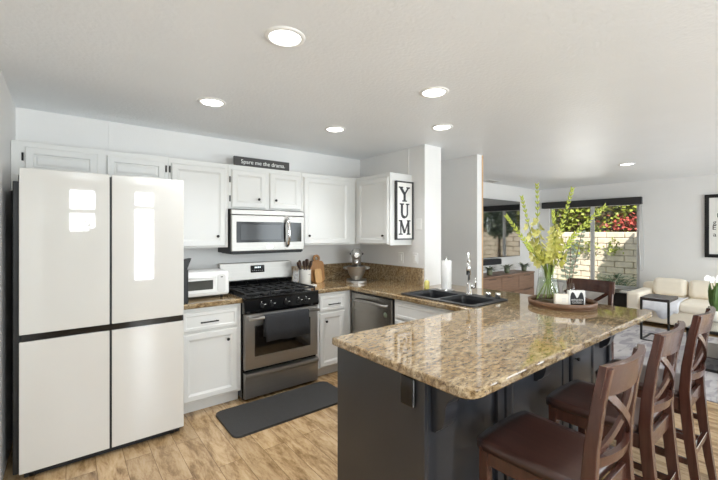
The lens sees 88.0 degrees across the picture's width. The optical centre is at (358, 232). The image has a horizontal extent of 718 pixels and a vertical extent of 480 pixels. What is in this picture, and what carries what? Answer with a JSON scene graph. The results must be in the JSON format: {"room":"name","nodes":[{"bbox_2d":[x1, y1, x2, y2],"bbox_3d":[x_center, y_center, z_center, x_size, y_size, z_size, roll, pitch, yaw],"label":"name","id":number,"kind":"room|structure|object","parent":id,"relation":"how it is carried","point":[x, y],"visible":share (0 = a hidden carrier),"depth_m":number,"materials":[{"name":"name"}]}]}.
{"room":"kitchen","nodes":[
{"label":"kitchen","id":0,"kind":"room"},
{"bbox_2d":[0,70,15,479],"bbox_3d":[-0.672,0.270,0.247,0.150,2.440,6.420,0,0,-38],"label":"wall","id":1,"kind":"structure","parent":0,"point":[7,106],"depth_m":2.38,"materials":[{"name":"paint"}]},
{"bbox_2d":[16,107,359,332],"bbox_3d":[-1.470,0.270,3.947,3.480,2.440,0.380,0,0,-38],"label":"wall","id":2,"kind":"structure","parent":0,"point":[37,126],"depth_m":3.60,"materials":[{"name":"paint"}]},
{"bbox_2d":[11,140,167,191],"bbox_3d":[-2.105,-0.465,2.982,0.983,0.350,0.347,0,0,-38],"label":"upper cabinet","id":3,"kind":"object","parent":2,"relation":"attached to","point":[24,154],"visible":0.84,"depth_m":2.79,"materials":[{"name":"white paint"}]},
{"bbox_2d":[109,121,109,150],"bbox_3d":[-2.136,-0.795,3.177,0.008,0.310,0.006,0,0,-38],"label":"trim","id":4,"kind":"structure","parent":2,"relation":"attached to","point":[109,121],"depth_m":3.18,"materials":[{"name":"paint"}]},
{"bbox_2d":[168,158,227,247],"bbox_3d":[-1.512,-0.251,3.432,0.504,0.778,0.374,0,0,-38],"label":"upper cabinet","id":5,"kind":"object","parent":2,"relation":"attached to","point":[205,183],"visible":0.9,"depth_m":3.33,"materials":[{"name":"white paint"}]},
{"bbox_2d":[228,164,300,210],"bbox_3d":[-1.006,-0.432,3.831,0.780,0.415,0.374,0,0,-38],"label":"upper cabinet","id":6,"kind":"object","parent":2,"relation":"attached to","point":[254,188],"visible":0.97,"depth_m":3.67,"materials":[{"name":"white paint"}]},
{"bbox_2d":[218,209,303,254],"bbox_3d":[-0.979,-0.009,3.797,0.764,0.427,0.461,0,0,-38],"label":"microwave","id":7,"kind":"object","parent":6,"relation":"attached to","point":[250,231],"visible":0.98,"depth_m":3.63,"materials":[{"name":"silver metal"}]},
{"bbox_2d":[233,156,288,170],"bbox_3d":[-0.987,-0.695,3.808,0.595,0.107,0.028,0,0,-38],"label":"word sign","id":8,"kind":"object","parent":6,"relation":"on","point":[237,160],"visible":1,"depth_m":3.78,"materials":[{"name":"black wood"}]},
{"bbox_2d":[292,262,351,282],"bbox_3d":[-0.402,0.481,4.528,1.024,0.194,0.029,0,0,-38],"label":"backsplash","id":9,"kind":"structure","parent":2,"relation":"attached to","point":[335,270],"depth_m":4.57,"materials":[{"name":"stone"}]},
{"bbox_2d":[301,173,354,244],"bbox_3d":[-0.413,-0.251,4.298,0.726,0.778,0.374,0,0,-38],"label":"upper cabinet","id":10,"kind":"object","parent":2,"relation":"attached to","point":[327,202],"visible":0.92,"depth_m":4.16,"materials":[{"name":"white paint"}]},
{"bbox_2d":[0,0,717,189],"bbox_3d":[2.852,-1.025,3.045,9.150,0.150,7.150,0,0,-38],"label":"ceiling","id":11,"kind":"structure","parent":0,"point":[552,94],"depth_m":2.21,"materials":[{"name":"paint"}]},
{"bbox_2d":[197,97,225,106],"bbox_3d":[-1.070,-0.946,2.704,0.196,0.009,0.196,0,0,-38],"label":"recessed light","id":12,"kind":"object","parent":11,"relation":"in","point":[207,101],"visible":1,"depth_m":2.69,"materials":[{"name":"white plastic"}]},
{"bbox_2d":[201,99,222,105],"bbox_3d":[-1.070,-0.948,2.704,0.148,0.003,0.148,0,0,-38],"label":"diffuser","id":13,"kind":"object","parent":12,"relation":"attached to","point":[207,102],"depth_m":2.70,"materials":[{"name":"white plastic"}]},
{"bbox_2d":[264,26,304,47],"bbox_3d":[-0.359,-0.946,1.805,0.196,0.009,0.196,0,0,-38],"label":"recessed light","id":14,"kind":"object","parent":11,"relation":"in","point":[280,36],"visible":1,"depth_m":1.79,"materials":[{"name":"white plastic"}]},
{"bbox_2d":[269,30,299,44],"bbox_3d":[-0.359,-0.948,1.805,0.148,0.003,0.148,0,0,-38],"label":"diffuser","id":15,"kind":"object","parent":14,"relation":"attached to","point":[276,37],"depth_m":1.80,"materials":[{"name":"white plastic"}]},
{"bbox_2d":[324,126,345,131],"bbox_3d":[-0.219,-0.946,3.411,0.196,0.009,0.196,0,0,-38],"label":"recessed light","id":16,"kind":"object","parent":11,"relation":"in","point":[330,128],"visible":1,"depth_m":3.40,"materials":[{"name":"white plastic"}]},
{"bbox_2d":[327,128,342,131],"bbox_3d":[-0.219,-0.948,3.411,0.148,0.003,0.148,0,0,-38],"label":"diffuser","id":17,"kind":"object","parent":16,"relation":"attached to","point":[328,129],"depth_m":3.41,"materials":[{"name":"white plastic"}]},
{"bbox_2d":[419,86,448,97],"bbox_3d":[0.508,-0.946,2.512,0.196,0.009,0.196,0,0,-38],"label":"recessed light","id":18,"kind":"object","parent":11,"relation":"in","point":[435,91],"visible":1,"depth_m":2.50,"materials":[{"name":"white plastic"}]},
{"bbox_2d":[423,89,444,96],"bbox_3d":[0.508,-0.948,2.512,0.148,0.003,0.148,0,0,-38],"label":"diffuser","id":19,"kind":"object","parent":18,"relation":"attached to","point":[426,92],"depth_m":2.51,"materials":[{"name":"white plastic"}]},
{"bbox_2d":[431,124,452,130],"bbox_3d":[0.747,-0.946,3.345,0.196,0.009,0.196,0,0,-38],"label":"recessed light","id":20,"kind":"object","parent":11,"relation":"in","point":[439,127],"visible":1,"depth_m":3.34,"materials":[{"name":"white plastic"}]},
{"bbox_2d":[434,126,449,129],"bbox_3d":[0.747,-0.948,3.345,0.148,0.003,0.148,0,0,-38],"label":"diffuser","id":21,"kind":"object","parent":20,"relation":"attached to","point":[435,127],"depth_m":3.35,"materials":[{"name":"white plastic"}]},
{"bbox_2d":[483,180,500,182],"bbox_3d":[2.433,-0.944,6.847,0.400,0.012,0.180,0,0,-38],"label":"ceiling vent","id":22,"kind":"object","parent":11,"relation":"in","point":[491,181],"visible":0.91,"depth_m":6.83,"materials":[{"name":"white metal"}]},
{"bbox_2d":[619,163,635,165],"bbox_3d":[3.717,-0.946,5.152,0.196,0.009,0.196,0,0,-38],"label":"recessed light","id":23,"kind":"object","parent":11,"relation":"in","point":[622,164],"visible":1,"depth_m":5.17,"materials":[{"name":"white plastic"}]},
{"bbox_2d":[3,321,717,479],"bbox_3d":[2.712,1.540,3.062,8.950,0.100,6.950,0,0,-38],"label":"floor","id":24,"kind":"structure","parent":0,"point":[305,447],"depth_m":2.50,"materials":[{"name":"wood"}]},
{"bbox_2d":[13,167,183,477],"bbox_3d":[-1.913,0.551,2.787,0.952,1.878,0.775,0,0,-38],"label":"refrigerator","id":25,"kind":"object","parent":24,"relation":"on","point":[98,259],"visible":1,"depth_m":2.43,"materials":[{"name":"white metal"}]},
{"bbox_2d":[183,303,240,413],"bbox_3d":[-1.414,1.054,3.334,0.509,0.872,0.650,0,0,-38],"label":"base cabinet","id":26,"kind":"object","parent":24,"relation":"on","point":[212,335],"visible":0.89,"depth_m":3.12,"materials":[{"name":"white paint"}]},
{"bbox_2d":[184,294,241,309],"bbox_3d":[-1.417,0.597,3.341,0.509,0.042,0.636,0,0,-38],"label":"countertop","id":27,"kind":"structure","parent":26,"relation":"on","point":[227,299],"depth_m":3.15,"materials":[{"name":"stone"}]},
{"bbox_2d":[184,258,190,303],"bbox_3d":[-1.433,0.394,3.041,0.100,0.364,0.110,0,0,-38],"label":"countertop appliance","id":28,"kind":"object","parent":27,"relation":"on","point":[187,260],"visible":0.44,"depth_m":3.00,"materials":[{"name":"black plastic"}]},
{"bbox_2d":[188,268,228,297],"bbox_3d":[-1.414,0.459,3.331,0.415,0.234,0.338,0,0,-38],"label":"toaster oven","id":29,"kind":"object","parent":27,"relation":"on","point":[214,281],"visible":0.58,"depth_m":3.24,"materials":[{"name":"white plastic"}]},
{"bbox_2d":[218,260,319,399],"bbox_3d":[-0.883,0.901,3.685,0.789,1.178,0.720,0,0,-38],"label":"range cooker","id":30,"kind":"object","parent":24,"relation":"on","point":[264,287],"visible":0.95,"depth_m":3.50,"materials":[{"name":"silver metal"}]},
{"bbox_2d":[228,285,317,300],"bbox_3d":[-0.900,0.584,3.713,0.757,0.023,0.655,0,0,-38],"label":"cooktop","id":31,"kind":"object","parent":30,"relation":"in","point":[304,292],"depth_m":3.50,"materials":[{"name":"black metal"}]},
{"bbox_2d":[263,309,309,341],"bbox_3d":[-0.658,0.849,3.420,0.453,0.240,0.062,0,0,-38],"label":"dish towel","id":32,"kind":"object","parent":30,"relation":"hanging from","point":[290,324],"visible":1,"depth_m":3.39,"materials":[{"name":"grey fabric"}]},
{"bbox_2d":[216,381,337,437],"bbox_3d":[-0.619,1.481,3.183,1.070,0.018,0.475,0,0,-38],"label":"kitchen mat","id":33,"kind":"object","parent":24,"relation":"on","point":[249,418],"visible":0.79,"depth_m":3.09,"materials":[{"name":"grey plastic"}]},
{"bbox_2d":[316,290,350,375],"bbox_3d":[-0.436,1.054,4.105,0.442,0.872,0.650,0,0,-38],"label":"base cabinet","id":34,"kind":"object","parent":24,"relation":"on","point":[334,315],"visible":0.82,"depth_m":3.86,"materials":[{"name":"white paint"}]},
{"bbox_2d":[352,291,394,332],"bbox_3d":[0.327,1.054,3.897,0.660,0.871,0.635,0,0,-38],"label":"dishwasher","id":35,"kind":"object","parent":24,"relation":"on","point":[369,311],"visible":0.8,"depth_m":3.71,"materials":[{"name":"silver metal"}]},
{"bbox_2d":[393,299,394,324],"bbox_3d":[0.360,1.046,3.923,0.575,0.848,0.635,0,0,-38],"label":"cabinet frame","id":36,"kind":"object","parent":35,"relation":"in","point":[393,299],"depth_m":3.50,"materials":[{"name":"white wood"}]},
{"bbox_2d":[395,299,454,323],"bbox_3d":[0.805,1.054,3.335,0.646,0.872,0.820,0,0,-38],"label":"base cabinet","id":37,"kind":"object","parent":24,"relation":"on","point":[405,311],"visible":0.09,"depth_m":3.28,"materials":[{"name":"white paint"}]},
{"bbox_2d":[338,335,614,479],"bbox_3d":[0.977,1.054,2.398,2.176,0.872,0.825,0,0,-38],"label":"base cabinet","id":38,"kind":"object","parent":24,"relation":"on","point":[393,425],"visible":0.47,"depth_m":1.81,"materials":[{"name":"grey paint"}]},
{"bbox_2d":[401,374,414,407],"bbox_3d":[0.213,0.692,1.622,0.016,0.127,0.080,0,0,-38],"label":"outlet","id":39,"kind":"object","parent":38,"relation":"attached to","point":[407,383],"depth_m":1.61,"materials":[{"name":"black plastic"}]},
{"bbox_2d":[292,262,651,398],"bbox_3d":[0.351,0.501,3.218,2.242,0.234,3.019,0,0,-38],"label":"countertop","id":40,"kind":"structure","parent":38,"relation":"on","point":[466,352],"depth_m":2.10,"materials":[{"name":"stone"}]},
{"bbox_2d":[299,269,310,283],"bbox_3d":[-0.595,0.491,4.090,0.140,0.166,0.140,0,0,-38],"label":"utensil crock","id":41,"kind":"object","parent":40,"relation":"on","point":[304,275],"visible":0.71,"depth_m":4.03,"materials":[{"name":"white ceramic"}]},
{"bbox_2d":[310,255,324,281],"bbox_3d":[-0.493,0.419,4.364,0.184,0.320,0.064,0,0,-38],"label":"cutting board","id":42,"kind":"object","parent":40,"relation":"on","point":[317,264],"visible":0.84,"depth_m":4.36,"materials":[{"name":"brown wood"}]},
{"bbox_2d":[314,269,321,282],"bbox_3d":[-0.467,0.498,4.267,0.090,0.160,0.039,0,0,-38],"label":"cutting board","id":43,"kind":"object","parent":40,"relation":"on","point":[317,272],"visible":0.98,"depth_m":4.26,"materials":[{"name":"brown wood"}]},
{"bbox_2d":[343,248,369,283],"bbox_3d":[-0.029,0.380,4.335,0.314,0.393,0.332,0,0,-38],"label":"stand mixer","id":44,"kind":"object","parent":40,"relation":"on","point":[356,271],"visible":1,"depth_m":4.21,"materials":[{"name":"silver metal"}]},
{"bbox_2d":[347,265,365,279],"bbox_3d":[-0.029,0.464,4.273,0.224,0.155,0.224,0,0,-38],"label":"bowl","id":45,"kind":"object","parent":44,"relation":"on","point":[356,272],"depth_m":4.20,"materials":[{"name":"silver metal"}]},
{"bbox_2d":[424,277,429,288],"bbox_3d":[0.695,0.517,3.802,0.060,0.115,0.048,0,0,-38],"label":"dish soap bottle","id":46,"kind":"object","parent":40,"relation":"on","point":[426,283],"visible":0.99,"depth_m":3.78,"materials":[{"name":"yellow plastic"}]},
{"bbox_2d":[401,288,507,307],"bbox_3d":[0.827,0.671,3.308,0.515,0.210,0.810,0,0,-38],"label":"sink","id":47,"kind":"object","parent":40,"relation":"in","point":[435,294],"visible":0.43,"depth_m":3.32,"materials":[{"name":"black"}]},
{"bbox_2d":[495,292,500,298],"bbox_3d":[1.192,0.541,3.188,0.044,0.050,0.043,0,0,-38],"label":"soap pump","id":48,"kind":"object","parent":47,"relation":"on","point":[497,294],"visible":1,"depth_m":3.17,"materials":[{"name":"silver metal"}]},
{"bbox_2d":[466,252,476,294],"bbox_3d":[0.989,0.371,3.352,0.094,0.390,0.153,0,0,42],"label":"faucet","id":49,"kind":"object","parent":40,"relation":"on","point":[469,286],"visible":1,"depth_m":3.37,"materials":[{"name":"silver metal"}]},
{"bbox_2d":[528,294,597,311],"bbox_3d":[1.597,0.551,2.929,0.484,0.050,0.484,0,0,-38],"label":"serving tray","id":50,"kind":"object","parent":40,"relation":"on","point":[590,305],"visible":0.77,"depth_m":2.77,"materials":[{"name":"brown wood"}]},
{"bbox_2d":[535,265,559,302],"bbox_3d":[1.540,0.409,3.029,0.184,0.308,0.184,0,0,-38],"label":"glass vase","id":51,"kind":"object","parent":50,"relation":"on","point":[558,265],"visible":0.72,"depth_m":3.02,"materials":[{"name":"glass"}]},
{"bbox_2d":[504,214,556,293],"bbox_3d":[1.412,0.189,3.012,0.442,0.693,0.110,0,0,-2],"label":"gladiolus","id":52,"kind":"object","parent":51,"relation":"in","point":[537,262],"visible":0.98,"depth_m":3.01,"materials":[{"name":"yellow plant"}]},
{"bbox_2d":[520,195,553,297],"bbox_3d":[1.456,0.111,3.042,0.264,0.848,0.101,0,0,10],"label":"gladiolus","id":53,"kind":"object","parent":51,"relation":"in","point":[528,237],"visible":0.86,"depth_m":3.05,"materials":[{"name":"yellow plant"}]},
{"bbox_2d":[530,183,550,297],"bbox_3d":[1.493,0.063,3.019,0.178,0.943,0.106,0,0,1],"label":"gladiolus","id":54,"kind":"object","parent":51,"relation":"in","point":[535,220],"visible":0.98,"depth_m":3.03,"materials":[{"name":"yellow plant"}]},
{"bbox_2d":[542,209,561,297],"bbox_3d":[1.561,0.171,2.988,0.129,0.725,0.122,0,0,-9],"label":"gladiolus","id":55,"kind":"object","parent":51,"relation":"in","point":[551,245],"visible":1,"depth_m":2.99,"materials":[{"name":"yellow plant"}]},
{"bbox_2d":[543,187,574,297],"bbox_3d":[1.637,0.077,3.035,0.270,0.916,0.111,0,0,-11],"label":"gladiolus","id":56,"kind":"object","parent":51,"relation":"in","point":[559,232],"visible":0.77,"depth_m":3.04,"materials":[{"name":"yellow plant"}]},
{"bbox_2d":[536,203,606,297],"bbox_3d":[1.750,0.145,3.076,0.647,0.784,0.139,0,0,-16],"label":"gladiolus","id":57,"kind":"object","parent":51,"relation":"in","point":[561,263],"visible":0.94,"depth_m":3.08,"materials":[{"name":"yellow plant"}]},
{"bbox_2d":[554,294,567,304],"bbox_3d":[1.533,0.514,2.819,0.098,0.098,0.029,0,0,0],"label":"block sign","id":58,"kind":"object","parent":50,"relation":"on","point":[558,298],"visible":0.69,"depth_m":2.81,"materials":[{"name":"white wood"}]},
{"bbox_2d":[567,290,584,304],"bbox_3d":[1.671,0.504,2.859,0.126,0.118,0.030,0,0,0],"label":"block sign","id":59,"kind":"object","parent":50,"relation":"on","point":[575,297],"visible":0.99,"depth_m":2.84,"materials":[{"name":"white wood"}]},
{"bbox_3d":[1.693,0.486,2.998,0.090,0.155,0.090,0,0,-38],"label":"glass jar","id":60,"kind":"object","parent":50,"relation":"on","visible":0},
{"bbox_2d":[558,230,585,288],"bbox_3d":[1.784,0.246,3.074,0.267,0.536,0.136,0,0,-6],"label":"eucalyptus sprig","id":61,"kind":"object","parent":60,"relation":"in","point":[573,249],"visible":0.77,"depth_m":3.07,"materials":[{"name":"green plant"}]},
{"bbox_3d":[0.873,0.407,3.713,0.156,0.338,0.156,0,0,-38],"label":"paper towel holder","id":62,"kind":"object","parent":40,"relation":"on","visible":0},
{"bbox_2d":[441,260,451,288],"bbox_3d":[0.873,0.421,3.713,0.100,0.278,0.100,0,0,-38],"label":"paper towel roll","id":63,"kind":"object","parent":62,"relation":"on","point":[446,266],"visible":0.98,"depth_m":3.67,"materials":[{"name":"white paper"}]},
{"bbox_2d":[483,270,534,294],"bbox_3d":[2.401,1.126,6.749,2.350,0.728,0.435,0,0,-38],"label":"media console","id":64,"kind":"object","parent":24,"relation":"on","point":[515,281],"visible":0.38,"depth_m":6.84,"materials":[{"name":"brown wood"}]},
{"bbox_2d":[483,266,495,274],"bbox_3d":[2.334,0.678,6.667,0.362,0.168,0.363,0,0,-38],"label":"potted plant","id":65,"kind":"object","parent":64,"relation":"on","point":[489,270],"visible":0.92,"depth_m":6.62,"materials":[{"name":"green plant"}]},
{"bbox_2d":[500,264,512,272],"bbox_3d":[2.796,0.678,7.035,0.335,0.169,0.352,0,0,-38],"label":"potted plant","id":66,"kind":"object","parent":64,"relation":"on","point":[506,268],"visible":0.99,"depth_m":6.99,"materials":[{"name":"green plant"}]},
{"bbox_2d":[516,262,531,270],"bbox_3d":[3.300,0.677,7.409,0.324,0.170,0.341,0,0,0],"label":"potted plant","id":67,"kind":"object","parent":64,"relation":"on","point":[523,266],"visible":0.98,"depth_m":7.38,"materials":[{"name":"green plant"}]},
{"bbox_2d":[477,344,645,479],"bbox_3d":[0.827,0.968,1.536,0.420,1.045,0.546,0,0,-38],"label":"counter stool","id":68,"kind":"object","parent":24,"relation":"on","point":[524,445],"visible":1,"depth_m":1.46,"materials":[{"name":"brown wood"}]},
{"bbox_2d":[567,278,614,359],"bbox_3d":[2.004,0.968,3.363,0.546,1.045,0.420,0,0,-38],"label":"counter stool","id":69,"kind":"object","parent":24,"relation":"on","point":[606,287],"visible":0.11,"depth_m":3.46,"materials":[{"name":"brown wood"}]},
{"bbox_2d":[546,320,685,479],"bbox_3d":[1.325,0.968,1.929,0.420,1.045,0.546,0,0,-38],"label":"counter stool","id":70,"kind":"object","parent":24,"relation":"on","point":[570,403],"visible":0.74,"depth_m":1.79,"materials":[{"name":"brown wood"}]},
{"bbox_2d":[613,289,631,307],"bbox_3d":[4.852,1.285,6.807,0.530,0.410,0.400,0,0,-38],"label":"end table","id":71,"kind":"object","parent":24,"relation":"on","point":[620,299],"visible":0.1,"depth_m":6.65,"materials":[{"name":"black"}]},
{"bbox_2d":[595,306,717,479],"bbox_3d":[1.828,0.968,2.300,0.420,1.045,0.546,0,0,-38],"label":"counter stool","id":72,"kind":"object","parent":24,"relation":"on","point":[689,387],"visible":0.61,"depth_m":2.07,"materials":[{"name":"brown wood"}]},
{"bbox_2d":[613,324,717,403],"bbox_3d":[4.063,1.484,4.255,2.750,0.012,3.450,0,0,-38],"label":"area rug","id":73,"kind":"object","parent":24,"relation":"on","point":[624,341],"visible":0.03,"depth_m":4.73,"materials":[{"name":"grey carpet"}]},
{"bbox_2d":[640,293,677,341],"bbox_3d":[4.170,1.190,5.161,0.460,0.600,0.320,0,0,-38],"label":"side table","id":74,"kind":"object","parent":73,"relation":"on","point":[667,299],"visible":0.67,"depth_m":5.09,"materials":[{"name":"black metal"}]},
{"bbox_2d":[686,321,717,373],"bbox_3d":[4.304,1.259,3.796,0.740,0.438,1.330,0,0,-38],"label":"coffee table","id":75,"kind":"object","parent":73,"relation":"on","point":[712,353],"visible":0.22,"depth_m":4.08,"materials":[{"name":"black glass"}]},
{"bbox_2d":[695,342,717,359],"bbox_3d":[4.304,1.333,3.796,0.700,0.015,1.290,0,0,-38],"label":"shelf","id":76,"kind":"object","parent":75,"relation":"attached to","point":[712,353],"depth_m":4.14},
{"bbox_2d":[704,275,717,321],"bbox_3d":[4.177,0.770,4.359,0.202,0.540,0.160,0,0,-38],"label":"potted orchid","id":77,"kind":"object","parent":75,"relation":"on","point":[712,293],"visible":0.83,"depth_m":4.36,"materials":[{"name":"plant"}]},
{"bbox_2d":[627,277,717,331],"bbox_3d":[5.502,1.129,5.555,1.040,0.722,2.250,0,0,-38],"label":"sofa","id":78,"kind":"object","parent":24,"relation":"on","point":[696,291],"visible":0.7,"depth_m":5.96,"materials":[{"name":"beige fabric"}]},
{"bbox_2d":[643,295,687,318],"bbox_3d":[4.866,1.181,5.919,0.629,0.299,0.474,0,0,-38],"label":"throw blanket","id":79,"kind":"object","parent":78,"relation":"on","point":[660,308],"visible":0.49,"depth_m":5.71,"materials":[{"name":"white fabric"}]},
{"bbox_2d":[653,277,688,296],"bbox_3d":[5.254,0.922,6.264,0.259,0.309,0.454,0,0,-38],"label":"cushion","id":80,"kind":"object","parent":78,"relation":"on","point":[662,286],"depth_m":6.17,"materials":[{"name":"beige fabric"}]},
{"bbox_2d":[679,298,709,313],"bbox_3d":[5.260,1.133,5.676,0.810,0.145,0.460,0,0,-38],"label":"seat cushion","id":81,"kind":"object","parent":78,"relation":"on","point":[690,305],"depth_m":5.54,"materials":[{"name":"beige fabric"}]},
{"bbox_2d":[688,280,715,299],"bbox_3d":[5.542,0.922,5.899,0.259,0.309,0.454,0,0,-38],"label":"cushion","id":82,"kind":"object","parent":78,"relation":"on","point":[697,289],"depth_m":5.90,"materials":[{"name":"beige fabric"}]},
{"bbox_2d":[360,144,440,285],"bbox_3d":[0.349,0.270,4.669,0.270,2.440,1.500,0,0,-38],"label":"wall","id":83,"kind":"structure","parent":0,"point":[424,160],"depth_m":4.12,"materials":[{"name":"paint"}]},
{"bbox_2d":[356,172,411,244],"bbox_3d":[0.257,-0.251,4.263,0.374,0.778,0.596,0,0,-38],"label":"upper cabinet","id":84,"kind":"object","parent":83,"relation":"attached to","point":[375,194],"visible":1,"depth_m":4.10,"materials":[{"name":"white paint"}]},
{"bbox_2d":[395,180,413,239],"bbox_3d":[0.492,-0.238,4.046,0.260,0.633,0.032,0,0,-38],"label":"word sign","id":85,"kind":"object","parent":84,"relation":"attached to","point":[404,191],"visible":1,"depth_m":4.04,"materials":[{"name":"white wood"}]},
{"bbox_2d":[361,262,423,285],"bbox_3d":[0.348,0.481,4.427,0.029,0.194,1.116,0,0,-38],"label":"backsplash","id":86,"kind":"structure","parent":83,"relation":"attached to","point":[393,273],"depth_m":4.31,"materials":[{"name":"stone"}]},
{"bbox_2d":[398,252,402,262],"bbox_3d":[0.480,0.290,4.276,0.011,0.120,0.080,0,0,-38],"label":"wall plate","id":87,"kind":"object","parent":83,"relation":"attached to","point":[400,255],"visible":1,"depth_m":4.28,"materials":[{"name":"white plastic"}]},
{"bbox_2d":[413,253,417,263],"bbox_3d":[0.619,0.285,4.099,0.011,0.120,0.080,0,0,-38],"label":"wall plate","id":88,"kind":"object","parent":83,"relation":"attached to","point":[415,255],"visible":1,"depth_m":4.09,"materials":[{"name":"white plastic"}]},
{"bbox_2d":[416,219,420,229],"bbox_3d":[0.652,-0.090,4.061,0.006,0.120,0.080,0,0,-38],"label":"wall plate","id":89,"kind":"object","parent":83,"relation":"attached to","point":[418,221],"visible":1,"depth_m":4.06,"materials":[{"name":"white plastic"}]},
{"bbox_2d":[441,155,481,287],"bbox_3d":[1.046,0.270,5.097,0.095,2.440,1.390,0,0,-38],"label":"wall","id":90,"kind":"structure","parent":0,"point":[461,178],"depth_m":4.68,"materials":[{"name":"paint"}]},
{"bbox_2d":[482,155,482,287],"bbox_3d":[1.496,0.270,4.622,0.023,2.440,0.095,0,0,-38],"label":"trim","id":91,"kind":"structure","parent":90,"relation":"attached to","point":[482,155],"depth_m":4.58,"materials":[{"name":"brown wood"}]},
{"bbox_2d":[483,182,538,294],"bbox_3d":[2.078,0.270,6.893,5.200,2.440,0.150,0,0,-38],"label":"wall","id":92,"kind":"structure","parent":0,"point":[490,190],"depth_m":7.85,"materials":[{"name":"paint"}]},
{"bbox_2d":[483,258,501,265],"bbox_3d":[2.380,0.560,6.963,0.920,0.110,0.111,0,0,-38],"label":"soundbar","id":93,"kind":"object","parent":92,"relation":"attached to","point":[495,261],"visible":0.57,"depth_m":7.00,"materials":[{"name":"black plastic"}]},
{"bbox_2d":[483,198,519,257],"bbox_3d":[2.554,-0.077,7.114,1.900,1.115,0.089,0,0,-38],"label":"television","id":94,"kind":"object","parent":92,"relation":"attached to","point":[500,239],"visible":0.62,"depth_m":7.21,"materials":[{"name":"black glass"}]},
{"bbox_2d":[539,174,717,303],"bbox_3d":[6.166,0.270,5.786,0.150,2.440,6.650,0,0,-38],"label":"wall","id":95,"kind":"structure","parent":0,"point":[673,209],"depth_m":6.59,"materials":[{"name":"paint"}]},
{"bbox_2d":[550,204,638,289],"bbox_3d":[4.720,0.263,7.556,0.110,1.665,1.680,0,0,-38],"label":"window","id":96,"kind":"structure","parent":95,"relation":"in","point":[592,209],"depth_m":7.54,"materials":[{"name":"metal"}]},
{"bbox_2d":[542,197,643,270],"bbox_3d":[4.642,0.029,7.516,0.098,1.374,1.846,0,0,-38],"label":"roller shade","id":97,"kind":"object","parent":96,"relation":"attached to","point":[627,200],"visible":1,"depth_m":7.24,"materials":[{"name":"fabric"}]},
{"bbox_2d":[705,194,717,257],"bbox_3d":[6.013,-0.107,5.831,0.034,1.035,0.870,0,0,-38],"label":"framed print","id":98,"kind":"object","parent":95,"relation":"attached to","point":[711,201],"visible":1,"depth_m":6.11,"materials":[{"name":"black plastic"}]},
{"label":"outside","id":99,"kind":"structure","parent":0,"visible":0},
{"bbox_3d":[7.769,1.575,9.947,7.480,0.070,18.000,0,0,-38],"label":"ground","id":100,"kind":"structure","parent":99,"visible":0},
{"bbox_2d":[553,232,636,286],"bbox_3d":[6.282,0.764,10.048,0.390,1.551,12.000,0,0,-38],"label":"wall","id":101,"kind":"structure","parent":100,"relation":"on","point":[625,264],"depth_m":9.61,"materials":[{"name":"beige brick"}]},
{"bbox_2d":[553,205,636,231],"bbox_3d":[6.662,-0.533,10.662,0.932,1.398,7.697,0,0,-38],"label":"foliage","id":102,"kind":"object","parent":101,"relation":"on","point":[628,209],"visible":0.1,"depth_m":10.42,"materials":[{"name":"green plant"}]},
{"bbox_2d":[597,206,636,231],"bbox_3d":[7.162,-0.310,9.587,0.365,0.880,1.935,0,0,-38],"label":"flowers","id":103,"kind":"object","parent":102,"relation":"attached to","point":[631,221],"visible":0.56,"depth_m":9.78,"materials":[{"name":"plant"}]},
{"bbox_2d":[566,237,623,255],"bbox_3d":[6.138,0.359,9.743,0.160,0.501,1.375,0,0,-38],"label":"foliage","id":104,"kind":"object","parent":101,"relation":"attached to","point":[611,250],"visible":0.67,"depth_m":9.61,"materials":[{"name":"green plant"}]},
{"bbox_2d":[596,273,636,285],"bbox_3d":[5.801,1.234,8.366,1.037,0.622,1.251,0,0,-38],"label":"shrub","id":105,"kind":"object","parent":100,"relation":"on","point":[618,281],"visible":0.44,"depth_m":8.30,"materials":[{"name":"green plant"}]},
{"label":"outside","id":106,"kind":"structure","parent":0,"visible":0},
{"bbox_2d":[555,207,635,231],"bbox_3d":[7.068,-0.410,11.305,0.200,3.800,13.000,0,0,-38],"label":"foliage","id":107,"kind":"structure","parent":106,"point":[631,207],"depth_m":10.82,"materials":[{"name":"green plant"}]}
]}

